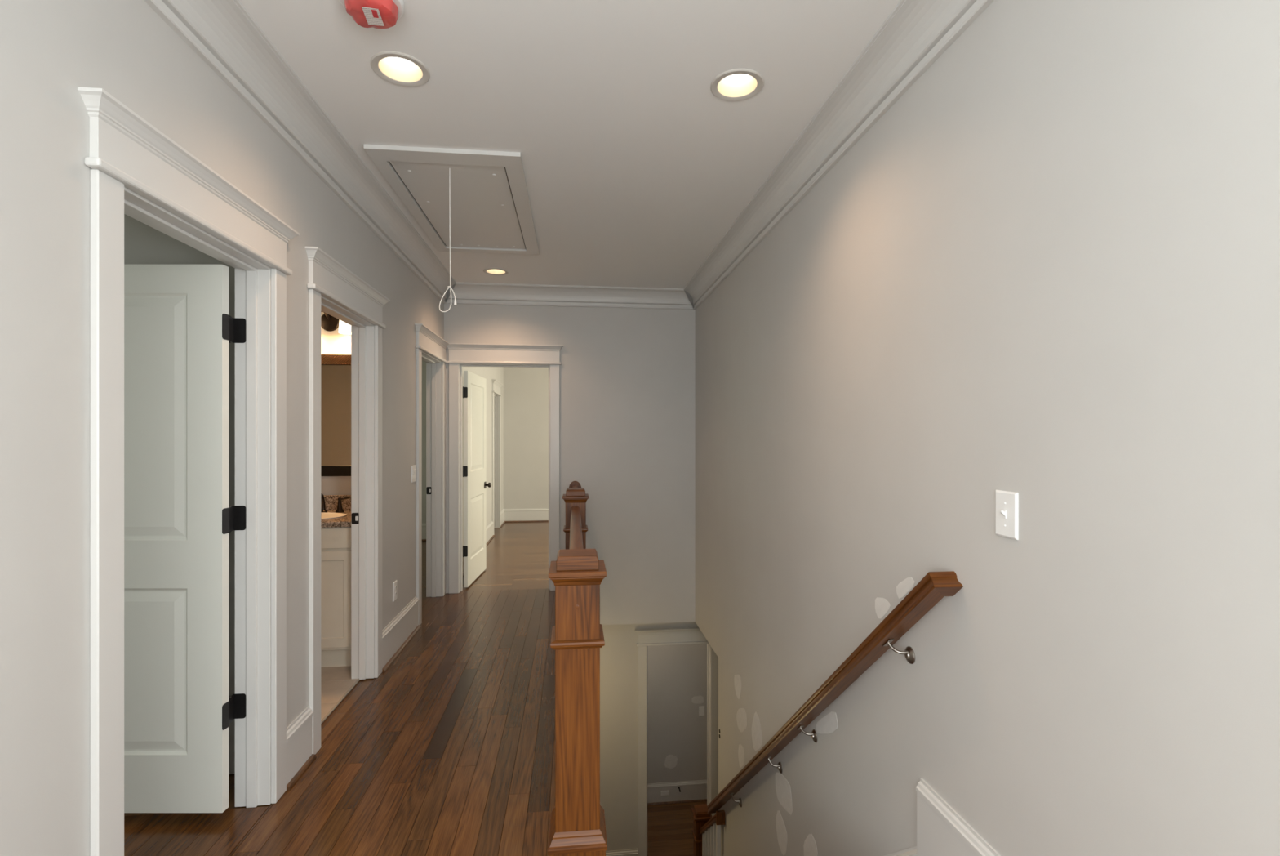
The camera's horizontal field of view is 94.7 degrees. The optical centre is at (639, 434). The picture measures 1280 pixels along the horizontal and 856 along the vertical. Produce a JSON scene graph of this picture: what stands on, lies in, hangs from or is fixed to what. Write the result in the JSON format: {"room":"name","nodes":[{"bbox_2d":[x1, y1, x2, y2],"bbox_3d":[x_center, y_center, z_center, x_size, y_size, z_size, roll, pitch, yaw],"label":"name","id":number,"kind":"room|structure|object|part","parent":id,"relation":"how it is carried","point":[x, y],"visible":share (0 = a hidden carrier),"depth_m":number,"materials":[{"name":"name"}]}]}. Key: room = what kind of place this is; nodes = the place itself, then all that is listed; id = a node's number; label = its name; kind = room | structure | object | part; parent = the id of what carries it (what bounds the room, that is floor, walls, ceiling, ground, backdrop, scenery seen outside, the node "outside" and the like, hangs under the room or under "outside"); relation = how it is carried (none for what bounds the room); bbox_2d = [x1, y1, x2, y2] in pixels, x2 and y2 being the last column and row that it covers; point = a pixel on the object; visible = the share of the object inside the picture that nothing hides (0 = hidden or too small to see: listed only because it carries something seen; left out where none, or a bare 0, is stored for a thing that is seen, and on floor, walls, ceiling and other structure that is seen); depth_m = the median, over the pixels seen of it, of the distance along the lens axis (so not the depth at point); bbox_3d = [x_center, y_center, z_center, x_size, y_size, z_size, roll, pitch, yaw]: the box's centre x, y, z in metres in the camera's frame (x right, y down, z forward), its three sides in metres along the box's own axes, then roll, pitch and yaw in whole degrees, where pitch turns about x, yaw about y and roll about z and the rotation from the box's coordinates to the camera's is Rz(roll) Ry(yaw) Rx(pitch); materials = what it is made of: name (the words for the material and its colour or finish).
{"room":"upstairs hallway","nodes":[
{"label":"upstairs hallway","id":0,"kind":"room"},
{"bbox_2d":[124,213,235,773],"bbox_3d":[-3.046,0.040,2.426,2.885,2.820,0.100,0,0,-6],"label":"wall","id":1,"kind":"structure","parent":0,"point":[144,244],"depth_m":2.52,"materials":[{"name":"beige paint"}]},
{"bbox_2d":[0,0,503,855],"bbox_3d":[-1.675,0.040,3.787,0.145,2.820,12.360,0,0,-6],"label":"wall","id":2,"kind":"structure","parent":0,"point":[49,49],"depth_m":1.41,"materials":[{"name":"beige paint"}]},
{"bbox_2d":[77,86,299,855],"bbox_3d":[-1.814,0.307,1.881,0.924,2.286,1.028,0,0,-6],"label":"door","id":3,"kind":"structure","parent":2,"relation":"in","point":[162,518],"depth_m":2.20,"materials":[{"name":"white paint"}]},
{"bbox_3d":[-1.350,0.397,1.494,0.020,2.106,0.088,0,0,-6],"label":"casing","id":4,"kind":"part","parent":3,"relation":"part of","materials":[{"name":"white paint"}]},
{"bbox_3d":[-1.559,1.056,2.216,0.002,0.096,0.035,0,0,0],"label":"hinge plate","id":5,"kind":"part","parent":3,"relation":"part of","materials":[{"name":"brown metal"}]},
{"bbox_3d":[-1.559,0.323,2.216,0.002,0.096,0.035,0,0,0],"label":"hinge plate","id":6,"kind":"part","parent":3,"relation":"part of","materials":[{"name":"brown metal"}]},
{"bbox_3d":[-1.559,-0.407,2.216,0.002,0.096,0.035,0,0,0],"label":"hinge plate","id":7,"kind":"part","parent":3,"relation":"part of","materials":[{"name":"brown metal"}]},
{"bbox_3d":[-1.562,1.056,2.297,0.046,0.096,0.002,0,0,-6],"label":"hinge plate","id":8,"kind":"part","parent":3,"relation":"part of","materials":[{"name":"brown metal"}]},
{"bbox_3d":[-1.562,0.323,2.297,0.046,0.096,0.002,0,0,-6],"label":"hinge plate","id":9,"kind":"part","parent":3,"relation":"part of","materials":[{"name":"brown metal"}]},
{"bbox_3d":[-1.562,-0.407,2.297,0.046,0.096,0.002,0,0,-6],"label":"hinge plate","id":10,"kind":"part","parent":3,"relation":"part of","materials":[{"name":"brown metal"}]},
{"bbox_3d":[-1.447,0.397,2.361,0.020,2.106,0.088,0,0,-6],"label":"casing","id":11,"kind":"part","parent":3,"relation":"part of","materials":[{"name":"white paint"}]},
{"bbox_2d":[143,0,456,303],"bbox_3d":[-1.303,-1.288,1.600,0.136,0.165,7.670,0,0,-6],"label":"crown molding","id":12,"kind":"structure","parent":2,"relation":"attached to","point":[223,33],"depth_m":2.35,"materials":[{"name":"white paint"}]},
{"bbox_2d":[286,705,316,790],"bbox_3d":[-1.458,1.332,2.526,0.034,0.236,0.244,0,0,-6],"label":"baseboard","id":13,"kind":"structure","parent":2,"relation":"attached to","point":[300,755],"depth_m":2.52,"materials":[{"name":"white paint"}]},
{"bbox_3d":[-1.450,1.440,2.527,0.018,0.019,0.244,0,0,-6],"label":"shoe moulding","id":14,"kind":"part","parent":13,"relation":"part of","materials":[{"name":"wood"}]},
{"bbox_2d":[305,246,390,754],"bbox_3d":[-1.580,0.307,3.121,0.184,2.286,1.034,0,0,-6],"label":"door","id":15,"kind":"structure","parent":2,"relation":"in","point":[335,290],"depth_m":3.50,"materials":[{"name":"white paint"}]},
{"bbox_3d":[-1.484,0.397,2.691,0.020,2.106,0.088,0,0,-6],"label":"casing","id":16,"kind":"part","parent":15,"relation":"part of","materials":[{"name":"white paint"}]},
{"bbox_3d":[-1.691,0.495,3.501,0.042,0.066,0.002,0,0,-6],"label":"strike plate","id":17,"kind":"part","parent":15,"relation":"part of","materials":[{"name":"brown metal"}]},
{"bbox_3d":[-1.581,0.397,3.563,0.020,2.106,0.088,0,0,-6],"label":"casing","id":18,"kind":"part","parent":15,"relation":"part of","materials":[{"name":"white paint"}]},
{"bbox_2d":[392,579,397,601],"bbox_3d":[-1.627,1.035,3.918,0.009,0.124,0.078,0,0,-6],"label":"wall outlet","id":19,"kind":"object","parent":2,"relation":"attached to","point":[395,583],"visible":1,"depth_m":3.90,"materials":[{"name":"white plastic"}]},
{"bbox_2d":[382,595,420,671],"bbox_3d":[-1.627,1.332,4.030,0.034,0.236,0.851,0,0,-6],"label":"baseboard","id":20,"kind":"structure","parent":2,"relation":"attached to","point":[400,630],"depth_m":3.97,"materials":[{"name":"white paint"}]},
{"bbox_3d":[-1.619,1.440,4.031,0.018,0.019,0.851,0,0,-6],"label":"shoe moulding","id":21,"kind":"part","parent":20,"relation":"part of","materials":[{"name":"wood"}]},
{"bbox_2d":[411,464,416,482],"bbox_3d":[-1.678,0.287,4.375,0.010,0.124,0.116,0,0,-6],"label":"light switch","id":22,"kind":"object","parent":2,"relation":"attached to","point":[413,467],"visible":1,"depth_m":4.36,"materials":[{"name":"white plastic"}]},
{"bbox_2d":[414,323,448,624],"bbox_3d":[-1.781,0.307,4.914,0.184,2.286,1.007,0,0,-6],"label":"door","id":23,"kind":"structure","parent":2,"relation":"in","point":[430,347],"depth_m":5.28,"materials":[{"name":"white paint"}]},
{"bbox_3d":[-1.686,0.397,4.496,0.020,2.106,0.088,0,0,-6],"label":"casing","id":24,"kind":"part","parent":23,"relation":"part of","materials":[{"name":"white paint"}]},
{"bbox_3d":[-1.891,0.497,5.279,0.042,0.066,0.002,0,0,-6],"label":"strike plate","id":25,"kind":"part","parent":23,"relation":"part of","materials":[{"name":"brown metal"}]},
{"bbox_3d":[-1.781,0.397,5.342,0.020,2.106,0.088,0,0,-6],"label":"casing","id":26,"kind":"part","parent":23,"relation":"part of","materials":[{"name":"white paint"}]},
{"bbox_2d":[462,508,505,575],"bbox_3d":[-2.022,1.340,7.688,0.034,0.220,4.330,0,0,-6],"label":"baseboard","id":27,"kind":"structure","parent":2,"relation":"attached to","point":[490,535],"depth_m":8.24,"materials":[{"name":"white paint"}]},
{"bbox_3d":[-1.937,1.440,7.003,0.018,0.019,2.950,0,0,-6],"label":"shoe moulding","id":28,"kind":"part","parent":27,"relation":"part of","materials":[{"name":"wood"}]},
{"bbox_2d":[491,379,502,534],"bbox_3d":[-2.210,0.327,8.879,0.184,2.246,0.914,0,0,-6],"label":"door","id":29,"kind":"structure","parent":2,"relation":"in","point":[496,385],"depth_m":9.21,"materials":[{"name":"white paint"}]},
{"bbox_3d":[-2.120,0.417,8.508,0.020,2.066,0.088,0,0,-6],"label":"casing","id":30,"kind":"part","parent":29,"relation":"part of","materials":[{"name":"white paint"}]},
{"bbox_3d":[-2.205,0.417,9.261,0.020,2.066,0.088,0,0,-6],"label":"casing","id":31,"kind":"part","parent":29,"relation":"part of","materials":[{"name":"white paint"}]},
{"bbox_2d":[320,311,351,494],"bbox_3d":[-2.783,0.040,4.116,1.985,2.820,0.100,0,0,-6],"label":"wall","id":32,"kind":"structure","parent":0,"point":[333,342],"depth_m":4.14,"materials":[{"name":"beige paint"}]},
{"bbox_2d":[320,354,351,475],"bbox_3d":[-2.312,-0.138,4.101,0.822,0.850,0.034,0,0,-6],"label":"wall mirror","id":33,"kind":"object","parent":32,"relation":"attached to","point":[335,369],"visible":0.24,"depth_m":4.12,"materials":[{"name":"brown mirror"}]},
{"bbox_3d":[-2.311,-0.526,4.105,0.820,0.073,0.026,0,0,-6],"label":"frame rail","id":34,"kind":"part","parent":33,"relation":"part of","materials":[{"name":"brown wood"}]},
{"bbox_3d":[-2.311,0.251,4.105,0.820,0.073,0.026,0,0,-6],"label":"frame rail","id":35,"kind":"part","parent":33,"relation":"part of","materials":[{"name":"brown wood"}]},
{"bbox_2d":[320,310,351,334],"bbox_3d":[-2.165,-0.779,4.055,0.440,0.159,0.158,0,0,-6],"label":"sconce","id":36,"kind":"object","parent":32,"relation":"attached to","point":[329,322],"visible":0.2,"depth_m":4.11,"materials":[{"name":"white glass"}]},
{"bbox_3d":[-2.167,-0.831,4.075,0.440,0.054,0.096,0,0,-6],"label":"arm","id":37,"kind":"part","parent":36,"relation":"part of","materials":[{"name":"brown metal"}]},
{"bbox_3d":[-2.009,-0.762,4.052,0.116,0.125,0.116,0,0,-6],"label":"lamp shade","id":38,"kind":"part","parent":36,"relation":"part of","materials":[{"name":"white glass"}]},
{"bbox_2d":[320,494,351,510],"bbox_3d":[-2.310,0.474,4.106,1.043,0.108,0.020,0,0,-6],"label":"backsplash","id":39,"kind":"structure","parent":32,"relation":"attached to","point":[331,500],"depth_m":4.12,"materials":[{"name":"stone"}]},
{"bbox_2d":[124,521,555,855],"bbox_3d":[-1.036,1.468,3.859,7.400,0.045,12.360,0,0,-6],"label":"floor","id":40,"kind":"structure","parent":0,"point":[450,750],"depth_m":2.70,"materials":[{"name":"brown wood"}]},
{"bbox_2d":[320,526,351,666],"bbox_3d":[-2.290,1.006,3.843,1.025,0.882,0.548,0,0,-6],"label":"bathroom vanity","id":41,"kind":"object","parent":40,"relation":"on","point":[335,542],"visible":0.06,"depth_m":3.62,"materials":[{"name":"beige paint"}]},
{"bbox_2d":[320,494,351,527],"bbox_3d":[-2.284,0.491,3.833,1.053,0.143,0.568,0,0,-6],"label":"countertop","id":42,"kind":"structure","parent":41,"relation":"on","point":[331,500],"depth_m":4.11,"materials":[{"name":"stone"}]},
{"bbox_2d":[320,511,346,519],"bbox_3d":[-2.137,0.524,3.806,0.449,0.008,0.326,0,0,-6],"label":"sink basin","id":43,"kind":"object","parent":42,"relation":"in","point":[323,514],"visible":0.41,"depth_m":3.85,"materials":[{"name":"beige ceramic"}]},
{"bbox_2d":[320,492,350,512],"bbox_3d":[-2.155,0.455,3.970,0.357,0.146,0.166,0,0,-6],"label":"faucet","id":44,"kind":"object","parent":42,"relation":"on","point":[340,509],"visible":0.51,"depth_m":4.02,"materials":[{"name":"brown metal"}]},
{"bbox_3d":[-2.155,0.455,3.969,0.052,0.146,0.164,0,0,-6],"label":"spout","id":45,"kind":"part","parent":44,"relation":"part of","materials":[{"name":"brown metal"}]},
{"bbox_3d":[-2.057,0.478,4.036,0.056,0.100,0.056,0,0,-6],"label":"handle","id":46,"kind":"part","parent":44,"relation":"part of","materials":[{"name":"brown metal"}]},
{"bbox_3d":[-1.997,0.633,3.610,0.465,0.123,0.020,0,0,-6],"label":"drawer","id":47,"kind":"part","parent":41,"relation":"part of","materials":[{"name":"beige paint"}]},
{"bbox_3d":[-1.997,1.008,3.610,0.465,0.591,0.020,0,0,-6],"label":"cabinet door","id":48,"kind":"part","parent":41,"relation":"part of","materials":[{"name":"beige paint"}]},
{"bbox_2d":[562,487,588,548],"bbox_3d":[-0.414,0.897,3.788,0.168,1.105,0.168,0,0,-6],"label":"newel post","id":49,"kind":"object","parent":40,"relation":"on","point":[578,496],"visible":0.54,"depth_m":3.72,"materials":[{"name":"brown wood"}]},
{"bbox_2d":[568,480,581,488],"bbox_3d":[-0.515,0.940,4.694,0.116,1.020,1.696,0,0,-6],"label":"finial","id":50,"kind":"object","parent":49,"relation":"attached to","point":[575,484],"visible":0.12,"depth_m":5.52,"materials":[{"name":"brown wood"}]},
{"bbox_3d":[-0.414,0.414,3.788,0.154,0.026,0.154,0,0,-6],"label":"cap moulding","id":51,"kind":"part","parent":49,"relation":"part of","materials":[{"name":"brown wood"}]},
{"bbox_3d":[-0.414,0.873,3.788,0.128,0.955,0.128,0,0,-6],"label":"post","id":52,"kind":"part","parent":49,"relation":"part of","materials":[{"name":"brown wood"}]},
{"bbox_2d":[547,548,607,855],"bbox_3d":[-0.186,0.900,1.758,0.168,1.100,0.168,0,0,-6],"label":"newel post","id":53,"kind":"object","parent":40,"relation":"on","point":[577,824],"visible":1,"depth_m":1.69,"materials":[{"name":"brown wood"}]},
{"bbox_2d":[568,505,583,548],"bbox_3d":[-0.300,0.949,2.773,0.062,1.003,1.914,0,0,-6],"label":"handrail","id":54,"kind":"object","parent":53,"relation":"attached to","point":[575,528],"visible":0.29,"depth_m":2.82,"materials":[{"name":"brown wood"}]},
{"bbox_3d":[-0.186,0.875,1.758,0.128,0.950,0.128,0,0,-6],"label":"post","id":55,"kind":"part","parent":53,"relation":"part of","materials":[{"name":"brown wood"}]},
{"bbox_3d":[-0.186,1.163,1.758,0.168,0.050,0.168,0,0,-6],"label":"plinth moulding","id":56,"kind":"part","parent":53,"relation":"part of","materials":[{"name":"brown wood"}]},
{"bbox_3d":[-0.186,0.419,1.758,0.154,0.026,0.154,0,0,-6],"label":"cap moulding","id":57,"kind":"part","parent":53,"relation":"part of","materials":[{"name":"brown wood"}]},
{"bbox_2d":[422,360,426,523],"bbox_3d":[-3.723,0.040,8.086,3.000,2.820,0.100,0,0,-6],"label":"wall","id":58,"kind":"structure","parent":0,"point":[424,363],"depth_m":8.12,"materials":[{"name":"beige paint"}]},
{"bbox_2d":[422,523,426,540],"bbox_3d":[-3.666,1.332,8.025,2.900,0.236,0.034,0,0,-6],"label":"baseboard","id":59,"kind":"structure","parent":58,"relation":"attached to","point":[424,525],"depth_m":8.10,"materials":[{"name":"white paint"}]},
{"bbox_2d":[503,366,548,508],"bbox_3d":[-0.114,0.040,10.130,4.370,2.820,0.100,0,0,-6],"label":"wall","id":60,"kind":"structure","parent":0,"point":[526,389],"depth_m":9.88,"materials":[{"name":"beige paint"}]},
{"bbox_2d":[503,507,548,521],"bbox_3d":[-0.205,1.340,10.053,4.170,0.220,0.034,0,0,-6],"label":"baseboard","id":61,"kind":"structure","parent":60,"relation":"attached to","point":[534,514],"depth_m":9.86,"materials":[{"name":"white paint"}]},
{"bbox_3d":[-0.205,1.440,10.045,4.170,0.019,0.018,0,0,-6],"label":"shoe moulding","id":62,"kind":"part","parent":61,"relation":"part of","materials":[{"name":"wood"}]},
{"bbox_2d":[239,0,900,288],"bbox_3d":[-0.207,-1.385,1.723,2.383,0.030,7.710,0,0,-6],"label":"ceiling","id":63,"kind":"structure","parent":0,"point":[635,171],"depth_m":2.39,"materials":[{"name":"white paint"}]},
{"bbox_2d":[338,0,404,28],"bbox_3d":[-0.845,-1.337,1.847,0.196,0.066,0.196,0,0,-6],"label":"smoke detector","id":64,"kind":"object","parent":63,"relation":"attached to","point":[377,14],"visible":1,"depth_m":1.84,"materials":[{"name":"red plastic"}]},
{"bbox_2d":[370,51,430,86],"bbox_3d":[-0.896,-1.417,2.208,0.208,0.106,0.208,0,0,-6],"label":"recessed light","id":65,"kind":"object","parent":63,"relation":"in","point":[400,68],"visible":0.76,"depth_m":2.24,"materials":[{"name":"paint"}]},
{"bbox_3d":[-0.896,-1.431,2.208,0.098,0.074,0.098,0,0,-6],"label":"bulb","id":66,"kind":"part","parent":65,"relation":"part of","materials":[{"name":"beige glass"}]},
{"bbox_2d":[364,144,539,311],"bbox_3d":[-1.028,-0.998,3.598,0.727,0.745,1.570,0,0,-6],"label":"attic hatch","id":67,"kind":"object","parent":63,"relation":"attached to","point":[464,200],"visible":1,"depth_m":3.30,"materials":[{"name":"white paint"}]},
{"bbox_3d":[-0.981,-0.993,3.001,0.084,0.735,0.012,0,0,-6],"label":"pull cord","id":68,"kind":"part","parent":67,"relation":"part of","materials":[{"name":"white fabric"}]},
{"bbox_3d":[-1.041,-1.364,3.617,0.560,0.006,1.350,0,0,-6],"label":"hatch panel","id":69,"kind":"part","parent":67,"relation":"part of","materials":[{"name":"white paint"}]},
{"bbox_2d":[483,267,508,275],"bbox_3d":[-1.206,-1.417,4.932,0.208,0.106,0.208,0,0,-6],"label":"recessed light","id":70,"kind":"object","parent":63,"relation":"in","point":[494,271],"visible":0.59,"depth_m":4.98,"materials":[{"name":"paint"}]},
{"bbox_2d":[710,68,764,101],"bbox_3d":[0.380,-1.417,2.308,0.208,0.106,0.208,0,0,-6],"label":"recessed light","id":71,"kind":"object","parent":63,"relation":"in","point":[737,84],"visible":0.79,"depth_m":2.34,"materials":[{"name":"paint"}]},
{"bbox_3d":[0.380,-1.431,2.308,0.098,0.074,0.098,0,0,-6],"label":"bulb","id":72,"kind":"part","parent":71,"relation":"part of","materials":[{"name":"beige glass"}]},
{"bbox_2d":[444,303,695,624],"bbox_3d":[0.260,0.212,5.699,4.415,3.165,0.130,0,0,-6],"label":"wall","id":73,"kind":"structure","parent":0,"point":[627,375],"depth_m":5.59,"materials":[{"name":"beige paint"}]},
{"bbox_2d":[446,342,563,593],"bbox_3d":[-1.301,0.307,5.901,1.072,2.286,0.986,0,0,-6],"label":"door","id":74,"kind":"structure","parent":73,"relation":"in","point":[473,391],"depth_m":5.50,"materials":[{"name":"white paint"}]},
{"bbox_3d":[-1.706,0.397,5.404,0.088,2.106,0.020,0,0,-6],"label":"casing","id":75,"kind":"part","parent":74,"relation":"part of","materials":[{"name":"white paint"}]},
{"bbox_3d":[-0.796,0.397,5.506,0.088,2.106,0.020,0,0,-6],"label":"casing","id":76,"kind":"part","parent":74,"relation":"part of","materials":[{"name":"white paint"}]},
{"bbox_2d":[444,282,693,309],"bbox_3d":[-0.626,-1.288,5.466,2.343,0.165,0.136,0,0,-6],"label":"crown molding","id":77,"kind":"structure","parent":73,"relation":"attached to","point":[472,293],"depth_m":5.48,"materials":[{"name":"white paint"}]},
{"bbox_2d":[600,621,697,850],"bbox_3d":[0.032,3.112,6.001,4.600,2.635,0.120,0,0,-6],"label":"wall","id":78,"kind":"structure","parent":0,"point":[619,655],"depth_m":5.91,"materials":[{"name":"beige paint"}]},
{"bbox_2d":[605,848,638,855],"bbox_3d":[-1.133,4.297,5.799,2.239,0.267,0.021,0,0,-6],"label":"baseboard","id":79,"kind":"structure","parent":78,"relation":"attached to","point":[634,851],"depth_m":5.91,"materials":[{"name":"white paint"}]},
{"bbox_2d":[634,626,718,855],"bbox_3d":[0.388,3.191,6.014,0.901,2.479,0.174,0,0,-6],"label":"door frame","id":80,"kind":"structure","parent":78,"relation":"in","point":[673,635],"depth_m":5.93,"materials":[{"name":"white paint"}]},
{"bbox_3d":[0.023,3.273,5.929,0.088,2.314,0.020,0,0,-6],"label":"casing","id":81,"kind":"part","parent":80,"relation":"part of","materials":[{"name":"white paint"}]},
{"bbox_3d":[0.763,3.273,6.012,0.088,2.314,0.020,0,0,-6],"label":"casing","id":82,"kind":"part","parent":80,"relation":"part of","materials":[{"name":"white paint"}]},
{"bbox_2d":[647,643,706,783],"bbox_3d":[0.454,3.112,7.175,2.100,2.635,0.101,0,0,-6],"label":"wall","id":83,"kind":"structure","parent":0,"point":[677,674],"depth_m":7.12,"materials":[{"name":"beige paint"}]},
{"bbox_2d":[647,779,706,804],"bbox_3d":[0.287,4.310,7.089,1.750,0.241,0.034,0,0,-6],"label":"baseboard","id":84,"kind":"structure","parent":83,"relation":"attached to","point":[691,790],"depth_m":7.11,"materials":[{"name":"white paint"}]},
{"bbox_2d":[660,790,668,795],"bbox_3d":[0.299,4.306,7.086,0.100,0.055,0.006,0,0,-6],"label":"wall plate","id":85,"kind":"object","parent":84,"relation":"attached to","point":[664,792],"visible":1,"depth_m":7.08,"materials":[{"name":"white plastic"}]},
{"bbox_3d":[0.288,4.420,7.081,1.750,0.019,0.018,0,0,-6],"label":"shoe moulding","id":86,"kind":"part","parent":84,"relation":"part of","materials":[{"name":"wood"}]},
{"bbox_2d":[698,705,704,715],"bbox_3d":[0.750,3.348,7.155,0.070,0.115,0.006,0,0,-6],"label":"light switch","id":87,"kind":"object","parent":83,"relation":"attached to","point":[701,708],"visible":1,"depth_m":7.15,"materials":[{"name":"white plastic"}]},
{"bbox_2d":[647,800,706,855],"bbox_3d":[0.226,4.480,4.267,4.800,0.100,5.830,0,0,-6],"label":"floor","id":88,"kind":"structure","parent":0,"point":[669,825],"depth_m":6.62,"materials":[{"name":"brown wood"}]},
{"bbox_2d":[690,803,712,855],"bbox_3d":[0.552,3.880,5.264,0.168,1.100,0.168,0,0,-6],"label":"newel post","id":89,"kind":"object","parent":88,"relation":"on","point":[700,811],"visible":0.69,"depth_m":5.20,"materials":[{"name":"brown wood"}]},
{"bbox_3d":[0.552,3.855,5.264,0.128,0.950,0.128,0,0,-6],"label":"post","id":90,"kind":"part","parent":89,"relation":"part of","materials":[{"name":"brown wood"}]},
{"bbox_3d":[0.552,3.399,5.264,0.154,0.026,0.154,0,0,-6],"label":"cap moulding","id":91,"kind":"part","parent":89,"relation":"part of","materials":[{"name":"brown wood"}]},
{"bbox_3d":[0.228,2.955,3.425,1.065,2.950,3.276,0,0,-6],"label":"staircase","id":92,"kind":"structure","parent":88,"relation":"on","visible":0},
{"bbox_2d":[698,809,724,855],"bbox_3d":[0.586,3.643,4.869,0.067,1.475,0.666,0,0,-6],"label":"stair handrail","id":93,"kind":"object","parent":92,"relation":"attached to","point":[710,831],"visible":1,"depth_m":4.73,"materials":[{"name":"brown wood"}]},
{"bbox_3d":[0.585,3.222,4.883,0.062,0.610,0.636,0,0,-6],"label":"rail","id":94,"kind":"part","parent":93,"relation":"part of","materials":[{"name":"brown wood"}]},
{"bbox_2d":[695,0,1279,855],"bbox_3d":[1.024,1.530,1.795,0.125,5.800,7.800,0,0,-6],"label":"wall","id":95,"kind":"structure","parent":0,"point":[1047,273],"depth_m":1.52,"materials":[{"name":"beige paint"}]},
{"bbox_2d":[707,570,963,813],"bbox_3d":[0.753,1.729,3.270,0.091,2.623,3.041,0,0,-6],"label":"wall handrail","id":96,"kind":"object","parent":95,"relation":"attached to","point":[935,585],"visible":1,"depth_m":2.28,"materials":[{"name":"brown wood"}]},
{"bbox_3d":[0.666,2.535,4.117,0.062,0.049,0.017,0,0,18],"label":"bracket arm","id":97,"kind":"part","parent":96,"relation":"part of","materials":[{"name":"silver metal"}]},
{"bbox_3d":[0.754,1.851,3.329,0.067,0.037,0.020,0,0,28],"label":"bracket arm","id":98,"kind":"part","parent":96,"relation":"part of","materials":[{"name":"silver metal"}]},
{"bbox_3d":[0.806,1.436,2.857,0.069,0.028,0.020,0,0,30],"label":"bracket arm","id":99,"kind":"part","parent":96,"relation":"part of","materials":[{"name":"silver metal"}]},
{"bbox_3d":[0.896,0.742,2.051,0.071,0.033,0.021,0,0,32],"label":"bracket arm","id":100,"kind":"part","parent":96,"relation":"part of","materials":[{"name":"silver metal"}]},
{"bbox_2d":[684,0,994,309],"bbox_3d":[0.890,-1.288,1.846,0.136,0.165,7.670,0,0,-6],"label":"crown molding","id":101,"kind":"structure","parent":95,"relation":"attached to","point":[915,33],"depth_m":2.37,"materials":[{"name":"white paint"}]},
{"bbox_2d":[884,845,916,855],"bbox_3d":[0.780,2.758,3.366,0.017,2.772,2.803,0,0,-6],"label":"skirt board","id":102,"kind":"object","parent":95,"relation":"attached to","point":[912,851],"visible":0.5,"depth_m":2.05,"materials":[{"name":"white paint"}]},
{"bbox_2d":[915,777,1000,855],"bbox_3d":[1.154,1.299,0.007,0.021,0.302,3.957,0,0,-6],"label":"baseboard","id":103,"kind":"structure","parent":95,"relation":"attached to","point":[941,830],"depth_m":1.84,"materials":[{"name":"white paint"}]},
{"bbox_2d":[995,489,1018,539],"bbox_3d":[0.978,0.213,1.584,0.019,0.124,0.080,0,0,-6],"label":"light switch","id":104,"kind":"object","parent":95,"relation":"attached to","point":[1006,502],"visible":1,"depth_m":1.57,"materials":[{"name":"white plastic"}]}
]}

